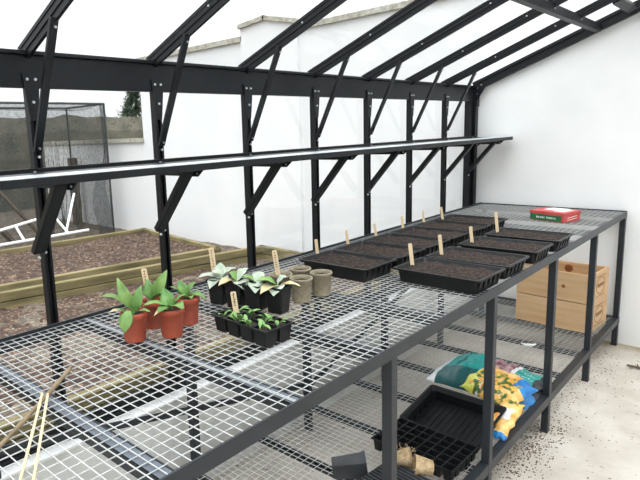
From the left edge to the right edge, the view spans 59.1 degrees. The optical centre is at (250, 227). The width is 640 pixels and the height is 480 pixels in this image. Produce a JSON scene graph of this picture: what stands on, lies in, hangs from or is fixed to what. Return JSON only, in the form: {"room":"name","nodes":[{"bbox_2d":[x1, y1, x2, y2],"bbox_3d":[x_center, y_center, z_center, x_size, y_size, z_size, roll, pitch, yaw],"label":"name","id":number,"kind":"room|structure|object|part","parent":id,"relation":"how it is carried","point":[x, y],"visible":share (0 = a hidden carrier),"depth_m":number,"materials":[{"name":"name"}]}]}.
{"room":"greenhouse","nodes":[
{"label":"greenhouse","id":0,"kind":"room"},
{"bbox_2d":[0,48,486,479],"bbox_3d":[-0.091,0.229,2.330,0.205,1.780,4.888,7,13,44],"label":"wall","id":1,"kind":"structure","parent":0,"point":[70,71],"depth_m":2.24,"materials":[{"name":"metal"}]},
{"bbox_3d":[-0.636,0.126,1.747,0.028,1.100,0.027,7,13,44],"label":"post","id":2,"kind":"part","parent":1,"relation":"part of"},
{"bbox_3d":[-0.318,0.059,2.070,0.028,1.100,0.027,7,13,44],"label":"post","id":3,"kind":"part","parent":1,"relation":"part of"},
{"bbox_3d":[-0.097,0.570,2.407,0.030,0.053,4.888,7,13,44],"label":"rail","id":4,"kind":"part","parent":1,"relation":"part of","materials":[{"name":"black metal"}]},
{"bbox_3d":[-0.089,0.600,2.405,0.130,0.006,4.888,7,13,44],"label":"sill","id":5,"kind":"part","parent":1,"relation":"part of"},
{"bbox_3d":[0.000,-0.008,2.392,0.028,1.100,0.027,7,13,44],"label":"post","id":6,"kind":"part","parent":1,"relation":"part of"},
{"bbox_2d":[0,136,512,258],"bbox_3d":[0.056,-0.158,2.225,0.270,0.274,4.658,7,13,44],"label":"shelf","id":7,"kind":"object","parent":1,"relation":"attached to","point":[60,179],"visible":1,"depth_m":1.98,"materials":[{"name":"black metal"}]},
{"bbox_3d":[-0.557,-0.121,1.605,0.235,0.024,0.004,7,13,44],"label":"arm","id":8,"kind":"part","parent":7,"relation":"part of"},
{"bbox_3d":[-0.239,-0.188,1.927,0.235,0.024,0.004,7,13,44],"label":"arm","id":9,"kind":"part","parent":7,"relation":"part of"},
{"bbox_3d":[-0.037,-0.284,2.273,0.030,0.034,4.633,7,13,44],"label":"rail","id":10,"kind":"part","parent":7,"relation":"part of","materials":[{"name":"metal"}]},
{"bbox_3d":[0.139,-0.260,2.122,0.026,0.022,4.658,7,13,44],"label":"rail","id":11,"kind":"part","parent":7,"relation":"part of","materials":[{"name":"metal"}]},
{"bbox_3d":[0.080,-0.255,2.250,0.235,0.024,0.004,7,13,44],"label":"arm","id":12,"kind":"part","parent":7,"relation":"part of"},
{"bbox_3d":[0.398,-0.322,2.572,0.235,0.024,0.004,7,13,44],"label":"arm","id":13,"kind":"part","parent":7,"relation":"part of"},
{"bbox_3d":[0.716,-0.389,2.895,0.235,0.024,0.004,7,13,44],"label":"arm","id":14,"kind":"part","parent":7,"relation":"part of"},
{"bbox_3d":[1.034,-0.456,3.218,0.235,0.024,0.004,7,13,44],"label":"arm","id":15,"kind":"part","parent":7,"relation":"part of"},
{"bbox_3d":[1.352,-0.523,3.540,0.235,0.024,0.004,7,13,44],"label":"arm","id":16,"kind":"part","parent":7,"relation":"part of"},
{"bbox_3d":[1.609,-0.577,3.801,0.235,0.024,0.004,7,13,44],"label":"arm","id":17,"kind":"part","parent":7,"relation":"part of"},
{"bbox_3d":[0.318,-0.075,2.715,0.028,1.100,0.027,7,13,44],"label":"post","id":18,"kind":"part","parent":1,"relation":"part of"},
{"bbox_3d":[0.637,-0.142,3.037,0.028,1.100,0.027,7,13,44],"label":"post","id":19,"kind":"part","parent":1,"relation":"part of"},
{"bbox_3d":[0.955,-0.209,3.360,0.028,1.100,0.027,7,13,44],"label":"post","id":20,"kind":"part","parent":1,"relation":"part of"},
{"bbox_3d":[1.273,-0.276,3.682,0.028,1.100,0.027,7,13,44],"label":"post","id":21,"kind":"part","parent":1,"relation":"part of","materials":[{"name":"metal"}]},
{"bbox_3d":[1.564,-0.371,3.969,0.063,1.230,0.096,7,13,44],"label":"corner post","id":22,"kind":"part","parent":1,"relation":"part of","materials":[{"name":"black metal"}]},
{"bbox_2d":[17,0,639,152],"bbox_3d":[0.781,-0.893,1.236,2.651,1.356,4.887,7,13,44],"label":"roof frame","id":23,"kind":"structure","parent":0,"point":[46,25],"depth_m":2.48,"materials":[{"name":"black metal"}]},
{"bbox_3d":[2.207,-1.284,2.836,0.555,0.241,0.370,7,13,44],"label":"vent frame","id":24,"kind":"part","parent":23,"relation":"part of","materials":[{"name":"black metal"}]},
{"bbox_2d":[213,316,639,479],"bbox_3d":[0.881,1.182,1.568,2.620,0.120,4.888,7,13,44],"label":"floor","id":25,"kind":"structure","parent":0,"point":[615,448],"depth_m":2.61,"materials":[{"name":"concrete"}]},
{"bbox_2d":[0,202,626,479],"bbox_3d":[0.528,0.584,2.275,0.883,0.850,4.168,7,13,44],"label":"bench","id":26,"kind":"object","parent":25,"relation":"on","point":[136,461],"visible":0.73,"depth_m":1.70,"materials":[{"name":"grey paint"}]},
{"bbox_2d":[19,392,43,479],"bbox_3d":[-0.403,0.399,1.013,0.007,0.018,0.420,-4,10,-13],"label":"cane","id":27,"kind":"object","parent":26,"relation":"on","point":[42,393],"visible":1,"depth_m":1.04,"materials":[{"name":"brown wood"}]},
{"bbox_2d":[0,366,72,448],"bbox_3d":[-0.463,0.401,1.030,0.014,0.015,0.667,-1,10,5],"label":"cane","id":28,"kind":"object","parent":26,"relation":"on","point":[56,384],"visible":0.93,"depth_m":1.15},
{"bbox_2d":[32,393,48,479],"bbox_3d":[-0.385,0.398,1.014,0.007,0.018,0.407,-5,10,-15],"label":"cane","id":29,"kind":"object","parent":26,"relation":"on","point":[47,394],"visible":1,"depth_m":1.04,"materials":[{"name":"brown wood"}]},
{"bbox_2d":[99,278,149,342],"bbox_3d":[-0.341,0.232,1.527,0.122,0.174,0.090,-7,11,-27],"label":"potted plant","id":30,"kind":"object","parent":26,"relation":"on","point":[133,319],"visible":1,"depth_m":1.53,"materials":[{"name":"green plant"}]},
{"bbox_3d":[-0.323,0.274,1.551,0.077,0.082,0.077,7,13,44],"label":"pot","id":31,"kind":"part","parent":30,"relation":"part of","materials":[{"name":"ceramic"}]},
{"bbox_3d":[-0.573,0.404,1.106,0.869,0.003,1.029,7,13,44],"label":"panel","id":32,"kind":"part","parent":26,"relation":"part of","materials":[{"name":"metal"}]},
{"bbox_2d":[141,270,166,329],"bbox_3d":[-0.286,0.212,1.645,0.085,0.169,0.079,7,13,44],"label":"potted plant","id":33,"kind":"object","parent":26,"relation":"on","point":[152,292],"visible":0.65,"depth_m":1.63,"materials":[{"name":"green plant"}]},
{"bbox_2d":[141,268,150,300],"bbox_3d":[-0.308,0.178,1.657,0.027,0.115,0.008,-2,10,1],"label":"plant label","id":34,"kind":"object","parent":33,"relation":"on","point":[143,270],"visible":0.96,"depth_m":1.65,"materials":[{"name":"brown wood"}]},
{"bbox_3d":[-0.287,0.255,1.654,0.077,0.082,0.077,7,13,44],"label":"pot","id":35,"kind":"part","parent":33,"relation":"part of","materials":[{"name":"ceramic"}]},
{"bbox_2d":[142,288,184,338],"bbox_3d":[-0.228,0.245,1.553,0.103,0.130,0.108,7,13,44],"label":"potted plant","id":36,"kind":"object","parent":26,"relation":"on","point":[171,314],"visible":1,"depth_m":1.55,"materials":[{"name":"green plant"}]},
{"bbox_3d":[-0.223,0.266,1.574,0.077,0.082,0.077,7,13,44],"label":"pot","id":37,"kind":"part","parent":36,"relation":"part of","materials":[{"name":"ceramic"}]},
{"bbox_2d":[171,280,205,325],"bbox_3d":[-0.188,0.224,1.666,0.086,0.130,0.081,7,13,44],"label":"potted plant","id":38,"kind":"object","parent":26,"relation":"on","point":[191,300],"visible":0.92,"depth_m":1.66,"materials":[{"name":"green plant"}]},
{"bbox_3d":[-0.189,0.247,1.675,0.077,0.082,0.077,7,13,44],"label":"pot","id":39,"kind":"part","parent":38,"relation":"part of","materials":[{"name":"ceramic"}]},
{"bbox_3d":[-0.217,0.655,2.094,0.030,0.828,0.030,7,13,44],"label":"leg","id":40,"kind":"part","parent":26,"relation":"part of","materials":[{"name":"grey paint"}]},
{"bbox_2d":[198,262,235,304],"bbox_3d":[-0.106,0.189,1.857,0.099,0.131,0.109,7,13,44],"label":"potted plant","id":41,"kind":"object","parent":26,"relation":"on","point":[217,294],"visible":0.81,"depth_m":1.85,"materials":[{"name":"green plant"}]},
{"bbox_2d":[208,247,215,272],"bbox_3d":[-0.127,0.130,1.898,0.027,0.125,0.006,-2,10,3],"label":"plant label","id":42,"kind":"object","parent":41,"relation":"in","point":[211,250],"visible":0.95,"depth_m":1.89,"materials":[{"name":"brown wood"}]},
{"bbox_3d":[-0.102,0.211,1.867,0.070,0.084,0.070,3,11,28],"label":"pot","id":43,"kind":"part","parent":41,"relation":"part of","materials":[{"name":"black plastic"}]},
{"bbox_2d":[218,268,250,306],"bbox_3d":[-0.046,0.200,1.809,0.089,0.120,0.099,2,10,23],"label":"potted plant","id":44,"kind":"object","parent":26,"relation":"on","point":[235,283],"visible":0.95,"depth_m":1.80,"materials":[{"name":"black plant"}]},
{"bbox_3d":[-0.043,0.216,1.823,0.070,0.084,0.070,4,11,32],"label":"pot","id":45,"kind":"part","parent":44,"relation":"part of","materials":[{"name":"black plastic"}]},
{"bbox_3d":[0.207,0.150,2.503,0.030,0.045,4.168,7,13,44],"label":"rail","id":46,"kind":"part","parent":26,"relation":"part of","materials":[{"name":"grey metal"}]},
{"bbox_2d":[211,305,294,347],"bbox_3d":[0.005,0.269,1.558,0.120,0.064,0.230,-11,13,-41],"label":"tray","id":47,"kind":"object","parent":26,"relation":"on","point":[261,328],"visible":0.97,"depth_m":1.52,"materials":[{"name":"black plastic"}]},
{"bbox_2d":[230,291,238,312],"bbox_3d":[-0.045,0.221,1.601,0.022,0.076,0.005,-1,10,5],"label":"plant label","id":48,"kind":"object","parent":47,"relation":"in","point":[233,294],"visible":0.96,"depth_m":1.60,"materials":[{"name":"brown wood"}]},
{"bbox_2d":[242,271,269,310],"bbox_3d":[0.018,0.204,1.779,0.080,0.116,0.086,7,13,44],"label":"potted plant","id":49,"kind":"object","parent":26,"relation":"on","point":[254,299],"visible":0.81,"depth_m":1.76,"materials":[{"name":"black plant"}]},
{"bbox_2d":[257,274,299,314],"bbox_3d":[0.079,0.211,1.730,0.106,0.115,0.114,7,13,44],"label":"potted plant","id":50,"kind":"object","parent":26,"relation":"on","point":[277,293],"visible":1,"depth_m":1.73,"materials":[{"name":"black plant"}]},
{"bbox_2d":[272,250,279,275],"bbox_3d":[0.089,0.133,1.919,0.028,0.110,0.006,-2,10,4],"label":"plant label","id":51,"kind":"object","parent":50,"relation":"in","point":[274,252],"visible":0.95,"depth_m":1.92,"materials":[{"name":"brown wood"}]},
{"bbox_3d":[0.087,0.223,1.747,0.070,0.084,0.070,5,12,36],"label":"pot","id":52,"kind":"part","parent":50,"relation":"part of","materials":[{"name":"black plastic"}]},
{"bbox_2d":[270,271,292,296],"bbox_3d":[0.107,0.198,1.904,0.077,0.080,0.077,7,13,44],"label":"pot","id":53,"kind":"object","parent":26,"relation":"on","point":[273,275],"visible":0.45,"depth_m":1.88,"materials":[{"name":"beige cardboard"}]},
{"bbox_3d":[0.145,0.253,1.834,0.869,0.003,1.032,7,13,44],"label":"panel","id":54,"kind":"part","parent":26,"relation":"part of","materials":[{"name":"metal"}]},
{"bbox_2d":[289,265,310,274],"bbox_3d":[0.178,0.183,1.976,0.077,0.080,0.077,7,13,44],"label":"pot","id":55,"kind":"object","parent":26,"relation":"on","point":[299,269],"visible":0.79,"depth_m":1.95,"materials":[{"name":"beige cardboard"}]},
{"bbox_2d":[289,274,312,302],"bbox_3d":[0.169,0.205,1.847,0.077,0.080,0.077,7,13,44],"label":"pot","id":56,"kind":"object","parent":26,"relation":"on","point":[302,293],"visible":0.99,"depth_m":1.82,"materials":[{"name":"beige cardboard"}]},
{"bbox_3d":[0.260,0.555,2.578,0.030,0.828,0.030,7,13,44],"label":"leg","id":57,"kind":"part","parent":26,"relation":"part of","materials":[{"name":"grey paint"}]},
{"bbox_3d":[0.254,0.811,2.593,0.030,0.040,4.168,7,13,44],"label":"rail","id":58,"kind":"part","parent":26,"relation":"part of","materials":[{"name":"grey metal"}]},
{"bbox_2d":[310,269,331,296],"bbox_3d":[0.243,0.192,1.911,0.077,0.080,0.077,7,13,44],"label":"pot","id":59,"kind":"object","parent":26,"relation":"on","point":[321,282],"visible":1,"depth_m":1.89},
{"bbox_2d":[298,249,396,281],"bbox_3d":[0.382,0.151,2.204,0.322,0.052,0.228,7,13,44],"label":"tray","id":60,"kind":"object","parent":26,"relation":"on","point":[359,267],"visible":0.99,"depth_m":2.16,"materials":[{"name":"black plastic"}]},
{"bbox_2d":[314,239,318,253],"bbox_3d":[0.275,0.091,2.312,0.019,0.085,0.005,-3,10,-6],"label":"plant label","id":61,"kind":"object","parent":60,"relation":"in","point":[315,240],"visible":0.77,"depth_m":2.31,"materials":[{"name":"brown wood"}]},
{"bbox_2d":[331,450,367,478],"bbox_3d":[0.351,0.843,1.973,0.127,0.080,0.075,-1,10,6],"label":"square pot","id":62,"kind":"object","parent":26,"relation":"on","point":[354,465],"visible":0.87,"depth_m":1.95,"materials":[{"name":"black plastic"}]},
{"bbox_3d":[0.539,0.834,2.296,0.815,0.003,1.362,7,13,44],"label":"panel","id":63,"kind":"part","parent":26,"relation":"part of","materials":[{"name":"metal"}]},
{"bbox_2d":[333,240,425,268],"bbox_3d":[0.545,0.117,2.369,0.322,0.052,0.228,7,13,43],"label":"tray","id":64,"kind":"object","parent":26,"relation":"on","point":[400,252],"visible":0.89,"depth_m":2.37,"materials":[{"name":"black plastic"}]},
{"bbox_2d":[345,230,348,243],"bbox_3d":[0.431,0.057,2.483,0.022,0.085,0.005,-2,10,0],"label":"plant label","id":65,"kind":"object","parent":64,"relation":"in","point":[346,231],"visible":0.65,"depth_m":2.48,"materials":[{"name":"brown wood"}]},
{"bbox_3d":[0.737,0.455,3.062,0.030,0.828,0.030,7,13,44],"label":"leg","id":66,"kind":"part","parent":26,"relation":"part of","materials":[{"name":"grey paint"}]},
{"bbox_3d":[0.379,0.737,1.523,0.033,0.810,0.034,7,13,44],"label":"leg","id":67,"kind":"part","parent":26,"relation":"part of","materials":[{"name":"grey paint"}]},
{"bbox_2d":[358,464,430,479],"bbox_3d":[0.488,0.878,1.831,0.250,0.062,0.240,-10,12,-39],"label":"tray","id":68,"kind":"object","parent":26,"relation":"on","point":[403,472],"visible":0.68,"depth_m":1.89,"materials":[{"name":"black plastic"}]},
{"bbox_2d":[397,443,414,468],"bbox_3d":[0.537,0.803,1.954,0.087,0.079,0.075,-1,10,10],"label":"pot","id":69,"kind":"object","parent":68,"relation":"on","point":[404,456],"visible":0.82,"depth_m":1.93,"materials":[{"name":"beige paper"}]},
{"bbox_2d":[411,454,433,476],"bbox_3d":[0.589,0.815,1.905,0.071,0.073,0.069,-1,10,8],"label":"pot","id":70,"kind":"object","parent":68,"relation":"on","point":[424,466],"visible":0.94,"depth_m":1.88,"materials":[{"name":"beige paper"}]},
{"bbox_2d":[364,233,450,256],"bbox_3d":[0.710,0.082,2.536,0.322,0.052,0.228,7,13,44],"label":"tray","id":71,"kind":"object","parent":26,"relation":"on","point":[431,244],"visible":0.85,"depth_m":2.54,"materials":[{"name":"black plastic"}]},
{"bbox_2d":[373,223,376,235],"bbox_3d":[0.592,0.024,2.642,0.024,0.085,0.004,-3,10,-5],"label":"plant label","id":72,"kind":"object","parent":71,"relation":"in","point":[374,224],"visible":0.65,"depth_m":2.64,"materials":[{"name":"brown wood"}]},
{"bbox_2d":[371,417,479,479],"bbox_3d":[0.653,0.833,2.101,0.213,0.048,0.330,-11,13,-43],"label":"tray","id":73,"kind":"object","parent":26,"relation":"on","point":[450,456],"visible":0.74,"depth_m":2.07,"materials":[{"name":"black plastic"}]},
{"bbox_2d":[390,226,468,246],"bbox_3d":[0.871,0.048,2.700,0.322,0.052,0.228,7,13,44],"label":"tray","id":74,"kind":"object","parent":26,"relation":"on","point":[456,236],"visible":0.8,"depth_m":2.70,"materials":[{"name":"black plastic"}]},
{"bbox_2d":[401,216,403,227],"bbox_3d":[0.770,-0.014,2.824,0.019,0.085,0.005,-3,10,-2],"label":"plant label","id":75,"kind":"object","parent":74,"relation":"in","point":[402,218],"visible":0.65,"depth_m":2.82,"materials":[{"name":"brown wood"}]},
{"bbox_3d":[0.863,0.102,2.561,0.869,0.003,1.026,7,13,44],"label":"panel","id":76,"kind":"part","parent":26,"relation":"part of","materials":[{"name":"metal"}]},
{"bbox_3d":[1.212,0.355,3.543,0.030,0.828,0.030,7,13,44],"label":"leg","id":77,"kind":"part","parent":26,"relation":"part of","materials":[{"name":"grey paint"}]},
{"bbox_2d":[393,257,505,293],"bbox_3d":[0.711,0.172,2.004,0.228,0.052,0.322,-11,13,-43],"label":"tray","id":78,"kind":"object","parent":26,"relation":"on","point":[464,277],"visible":1,"depth_m":1.97,"materials":[{"name":"black plastic"}]},
{"bbox_2d":[408,243,413,264],"bbox_3d":[0.601,0.108,2.084,0.024,0.098,0.005,-2,10,1],"label":"plant label","id":79,"kind":"object","parent":78,"relation":"in","point":[409,244],"visible":0.81,"depth_m":2.08,"materials":[{"name":"brown wood"}]},
{"bbox_2d":[413,220,490,238],"bbox_3d":[1.032,0.014,2.863,0.322,0.052,0.228,7,13,43],"label":"tray","id":80,"kind":"object","parent":26,"relation":"on","point":[479,229],"visible":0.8,"depth_m":2.88,"materials":[{"name":"black plastic"}]},
{"bbox_2d":[399,385,506,453],"bbox_3d":[0.823,0.781,2.274,0.282,0.099,0.330,-12,13,-44],"label":"tray","id":81,"kind":"object","parent":26,"relation":"on","point":[449,412],"visible":0.73,"depth_m":2.33,"materials":[{"name":"black plastic"}]},
{"bbox_2d":[433,214,507,231],"bbox_3d":[1.192,-0.019,3.025,0.322,0.052,0.228,7,13,44],"label":"tray","id":82,"kind":"object","parent":26,"relation":"on","point":[451,217],"visible":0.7,"depth_m":3.04,"materials":[{"name":"black plastic"}]},
{"bbox_2d":[440,207,443,219],"bbox_3d":[1.060,-0.070,3.090,0.024,0.085,0.004,-3,10,-6],"label":"plant label","id":83,"kind":"object","parent":82,"relation":"in","point":[441,209],"visible":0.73,"depth_m":3.09,"materials":[{"name":"brown wood"}]},
{"bbox_2d":[425,246,529,278],"bbox_3d":[0.879,0.137,2.171,0.322,0.052,0.228,7,13,44],"label":"tray","id":84,"kind":"object","parent":26,"relation":"on","point":[513,263],"visible":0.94,"depth_m":2.16,"materials":[{"name":"black plastic"}]},
{"bbox_2d":[438,235,442,254],"bbox_3d":[0.766,0.076,2.248,0.023,0.094,0.005,-2,10,2],"label":"plant label","id":85,"kind":"object","parent":84,"relation":"in","point":[439,236],"visible":0.81,"depth_m":2.25,"materials":[{"name":"brown wood"}]},
{"bbox_3d":[1.673,0.258,4.010,0.030,0.828,0.030,7,13,44],"label":"leg","id":86,"kind":"part","parent":26,"relation":"part of","materials":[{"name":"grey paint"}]},
{"bbox_2d":[426,352,552,409],"bbox_3d":[1.142,0.688,2.666,0.355,0.107,0.483,-12,13,-44],"label":"bag","id":87,"kind":"object","parent":26,"relation":"on","point":[454,373],"visible":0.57,"depth_m":2.64,"materials":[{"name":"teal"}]},
{"bbox_3d":[0.856,0.637,2.007,0.033,0.810,0.034,7,13,44],"label":"leg","id":88,"kind":"part","parent":26,"relation":"part of","materials":[{"name":"grey paint"}]},
{"bbox_2d":[460,367,537,440],"bbox_3d":[1.032,0.722,2.399,0.300,0.131,0.434,7,13,45],"label":"bag","id":89,"kind":"object","parent":26,"relation":"on","point":[511,389],"visible":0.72,"depth_m":2.36,"materials":[{"name":"yellow plastic"}]},
{"bbox_3d":[1.504,0.631,3.275,0.815,0.003,1.400,7,13,44],"label":"panel","id":90,"kind":"part","parent":26,"relation":"part of","materials":[{"name":"metal"}]},
{"bbox_2d":[457,236,552,263],"bbox_3d":[1.080,0.096,2.370,0.322,0.052,0.228,7,13,43],"label":"tray","id":91,"kind":"object","parent":26,"relation":"on","point":[536,250],"visible":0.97,"depth_m":2.35,"materials":[{"name":"black plastic"}]},
{"bbox_2d":[469,226,473,242],"bbox_3d":[0.969,0.039,2.446,0.023,0.086,0.005,-2,10,2],"label":"plant label","id":92,"kind":"object","parent":91,"relation":"in","point":[470,227],"visible":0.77,"depth_m":2.44,"materials":[{"name":"brown wood"}]},
{"bbox_3d":[1.588,-0.050,3.297,0.869,0.003,1.057,7,13,44],"label":"panel","id":93,"kind":"part","parent":26,"relation":"part of","materials":[{"name":"metal"}]},
{"bbox_2d":[521,343,535,346],"bbox_3d":[1.538,0.652,3.085,0.078,0.019,0.028,4,11,34],"label":"paper scrap","id":94,"kind":"object","parent":26,"relation":"on","point":[523,344],"visible":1,"depth_m":3.08,"materials":[{"name":"white paper"}]},
{"bbox_2d":[484,227,573,251],"bbox_3d":[1.274,0.056,2.561,0.322,0.052,0.228,7,13,44],"label":"tray","id":95,"kind":"object","parent":26,"relation":"on","point":[559,240],"visible":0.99,"depth_m":2.55,"materials":[{"name":"black plastic"}]},
{"bbox_2d":[494,212,498,231],"bbox_3d":[1.175,-0.018,2.662,0.025,0.112,0.005,-2,10,1],"label":"plant label","id":96,"kind":"object","parent":95,"relation":"in","point":[495,213],"visible":0.81,"depth_m":2.66,"materials":[{"name":"brown wood"}]},
{"bbox_3d":[0.842,0.883,2.027,0.034,0.040,4.168,7,13,44],"label":"rail","id":97,"kind":"part","parent":26,"relation":"part of","materials":[{"name":"grey metal"}]},
{"bbox_3d":[1.333,0.537,2.491,0.033,0.810,0.034,7,13,44],"label":"leg","id":98,"kind":"part","parent":26,"relation":"part of","materials":[{"name":"grey paint"}]},
{"bbox_3d":[1.959,-0.115,3.674,0.883,0.043,0.005,7,13,44],"label":"rail","id":99,"kind":"part","parent":26,"relation":"part of","materials":[{"name":"grey metal"}]},
{"bbox_2d":[530,207,580,222],"bbox_3d":[1.740,-0.071,3.189,0.158,0.057,0.205,-8,11,-29],"label":"cardboard box","id":100,"kind":"object","parent":26,"relation":"on","point":[560,215],"visible":1,"depth_m":3.13,"materials":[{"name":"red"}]},
{"bbox_2d":[530,213,560,221],"bbox_3d":[1.670,-0.054,3.159,0.001,0.033,0.184,-8,11,-29],"label":"print","id":101,"kind":"object","parent":100,"relation":"attached to","point":[552,217],"depth_m":3.15,"materials":[{"name":"green"}]},
{"bbox_3d":[1.739,-0.089,3.186,0.158,0.017,0.205,-8,11,-29],"label":"lid","id":102,"kind":"part","parent":100,"relation":"part of","materials":[{"name":"red cardboard"}]},
{"bbox_3d":[1.987,0.544,3.765,0.853,0.042,0.030,7,13,44],"label":"rail","id":103,"kind":"part","parent":26,"relation":"part of","materials":[{"name":"grey metal"}]},
{"bbox_2d":[515,292,607,332],"bbox_3d":[1.918,0.492,3.449,0.289,0.174,0.421,-10,13,-40],"label":"wooden crate","id":104,"kind":"object","parent":26,"relation":"on","point":[569,315],"visible":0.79,"depth_m":3.33,"materials":[{"name":"brown wood"}]},
{"bbox_2d":[516,260,609,303],"bbox_3d":[1.911,0.320,3.420,0.290,0.174,0.421,-10,13,-40],"label":"wooden crate","id":105,"kind":"object","parent":104,"relation":"on","point":[572,280],"visible":0.79,"depth_m":3.31,"materials":[{"name":"brown wood"}]},
{"bbox_2d":[596,273,604,297],"bbox_3d":[2.050,0.341,3.264,0.150,0.122,0.001,-10,13,-40],"label":"print","id":106,"kind":"object","parent":105,"relation":"attached to","point":[600,277],"depth_m":3.26,"materials":[{"name":"brown paint"}]},
{"bbox_2d":[594,301,603,326],"bbox_3d":[2.057,0.513,3.293,0.150,0.122,0.001,-10,13,-40],"label":"print","id":107,"kind":"object","parent":104,"relation":"attached to","point":[598,306],"depth_m":3.30,"materials":[{"name":"brown wood"}]},
{"bbox_3d":[1.808,0.437,2.972,0.033,0.810,0.034,7,13,44],"label":"leg","id":108,"kind":"part","parent":26,"relation":"part of","materials":[{"name":"grey paint"}]},
{"bbox_3d":[2.269,0.340,3.438,0.033,0.810,0.034,7,13,44],"label":"leg","id":109,"kind":"part","parent":26,"relation":"part of","materials":[{"name":"grey paint"}]},
{"bbox_2d":[492,394,579,478],"bbox_3d":[1.165,0.967,2.407,0.353,0.002,1.332,7,13,44],"label":"spilt compost","id":110,"kind":"object","parent":25,"relation":"on","point":[561,394],"visible":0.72,"depth_m":2.41,"materials":[{"name":"brown soil"}]},
{"bbox_2d":[522,350,622,433],"bbox_3d":[1.757,0.846,2.989,0.372,0.004,1.208,7,13,44],"label":"spilt compost","id":111,"kind":"object","parent":25,"relation":"on","point":[595,350],"visible":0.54,"depth_m":2.97,"materials":[{"name":"brown soil"}]},
{"bbox_2d":[627,364,639,368],"bbox_3d":[2.242,0.801,3.072,0.060,0.019,0.297,-10,12,-38],"label":"twig","id":112,"kind":"object","parent":25,"relation":"on","point":[637,366],"visible":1,"depth_m":3.15,"materials":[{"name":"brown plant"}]},
{"label":"outside","id":113,"kind":"structure","parent":0,"visible":0},
{"bbox_3d":[30.156,-5.067,33.097,160.000,0.250,150.000,7,13,44],"label":"field","id":114,"kind":"object","parent":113,"visible":0},
{"bbox_2d":[114,92,141,117],"bbox_3d":[-4.001,-3.379,19.216,2.112,3.393,2.155,7,13,44],"label":"conifer tree","id":115,"kind":"object","parent":114,"relation":"on","point":[134,96],"visible":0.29,"depth_m":18.90,"materials":[{"name":"green plant"}]},
{"bbox_2d":[121,101,137,116],"bbox_3d":[-4.834,-3.621,22.356,1.869,2.894,2.037,7,13,44],"label":"conifer tree","id":116,"kind":"object","parent":114,"relation":"on","point":[125,106],"visible":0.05,"depth_m":22.09,"materials":[{"name":"green plant"}]},
{"bbox_2d":[43,0,639,347],"bbox_3d":[0.286,-0.836,5.465,9.609,3.010,0.362,7,13,44],"label":"wall","id":117,"kind":"structure","parent":114,"relation":"on","point":[211,207],"depth_m":4.44,"materials":[{"name":"white paint"}]},
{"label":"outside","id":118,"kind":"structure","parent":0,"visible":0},
{"bbox_2d":[0,209,359,421],"bbox_3d":[-2.842,0.307,6.062,8.875,0.042,10.500,7,13,44],"label":"ground","id":119,"kind":"structure","parent":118,"point":[9,218],"depth_m":3.89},
{"bbox_2d":[0,190,36,241],"bbox_3d":[-3.085,-0.343,6.521,1.222,1.199,0.171,-7,10,-24],"label":"board","id":120,"kind":"object","parent":119,"relation":"on","point":[5,234],"visible":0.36,"depth_m":6.64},
{"bbox_2d":[0,193,88,246],"bbox_3d":[-2.732,-0.004,5.891,0.278,0.495,2.102,7,13,44],"label":"ladder frame","id":121,"kind":"object","parent":119,"relation":"on","point":[15,226],"visible":0.85,"depth_m":6.27,"materials":[{"name":"white plastic"}]},
{"bbox_3d":[-2.937,0.129,5.850,0.032,0.262,1.525,7,13,44],"label":"rail","id":122,"kind":"part","parent":121,"relation":"part of","materials":[{"name":"white plastic"}]},
{"bbox_3d":[-2.637,0.193,5.837,0.032,0.047,2.100,7,13,44],"label":"rail","id":123,"kind":"part","parent":121,"relation":"part of","materials":[{"name":"white plastic"}]},
{"bbox_2d":[43,141,55,234],"bbox_3d":[-2.547,-0.493,7.136,0.146,1.201,0.102,0,10,12],"label":"cane","id":124,"kind":"object","parent":119,"relation":"on","point":[49,141],"visible":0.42,"depth_m":7.08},
{"bbox_2d":[0,101,114,231],"bbox_3d":[-3.545,-0.473,5.958,1.016,1.669,4.111,7,13,44],"label":"cage","id":125,"kind":"object","parent":119,"relation":"on","point":[83,104],"visible":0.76,"depth_m":7.09,"materials":[{"name":"grey metal"}]},
{"bbox_2d":[50,133,66,230],"bbox_3d":[-2.530,-0.596,7.440,0.158,1.301,0.144,-6,10,-22],"label":"cane","id":126,"kind":"object","parent":119,"relation":"on","point":[63,215],"visible":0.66,"depth_m":7.47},
{"bbox_2d":[0,114,143,211],"bbox_3d":[-5.391,-0.900,9.125,9.376,2.020,1.991,-11,13,-42],"label":"garden wall","id":127,"kind":"structure","parent":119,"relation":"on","point":[14,147],"depth_m":10.14,"materials":[{"name":"grey concrete"}]},
{"bbox_2d":[67,158,82,224],"bbox_3d":[-2.510,-0.510,7.980,0.100,0.950,0.100,7,13,44],"label":"wooden post","id":128,"kind":"object","parent":119,"relation":"on","point":[77,196],"visible":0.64,"depth_m":7.97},
{"bbox_2d":[67,148,82,232],"bbox_3d":[-2.236,-0.466,7.205,0.228,1.102,0.127,7,13,44],"label":"cane","id":129,"kind":"object","parent":119,"relation":"on","point":[80,227],"visible":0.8,"depth_m":7.25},
{"bbox_2d":[0,228,220,291],"bbox_3d":[-2.379,0.438,4.791,4.015,0.166,1.653,-9,12,-35],"label":"raised bed","id":130,"kind":"object","parent":119,"relation":"on","point":[121,250],"visible":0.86,"depth_m":5.27,"materials":[{"name":"brown wood"}]},
{"bbox_2d":[0,245,398,444],"bbox_3d":[-1.145,0.602,3.594,2.476,0.149,4.466,7,13,44],"label":"raised bed","id":131,"kind":"object","parent":119,"relation":"on","point":[73,292],"visible":0.2,"depth_m":3.78,"materials":[{"name":"brown wood"}]}
]}

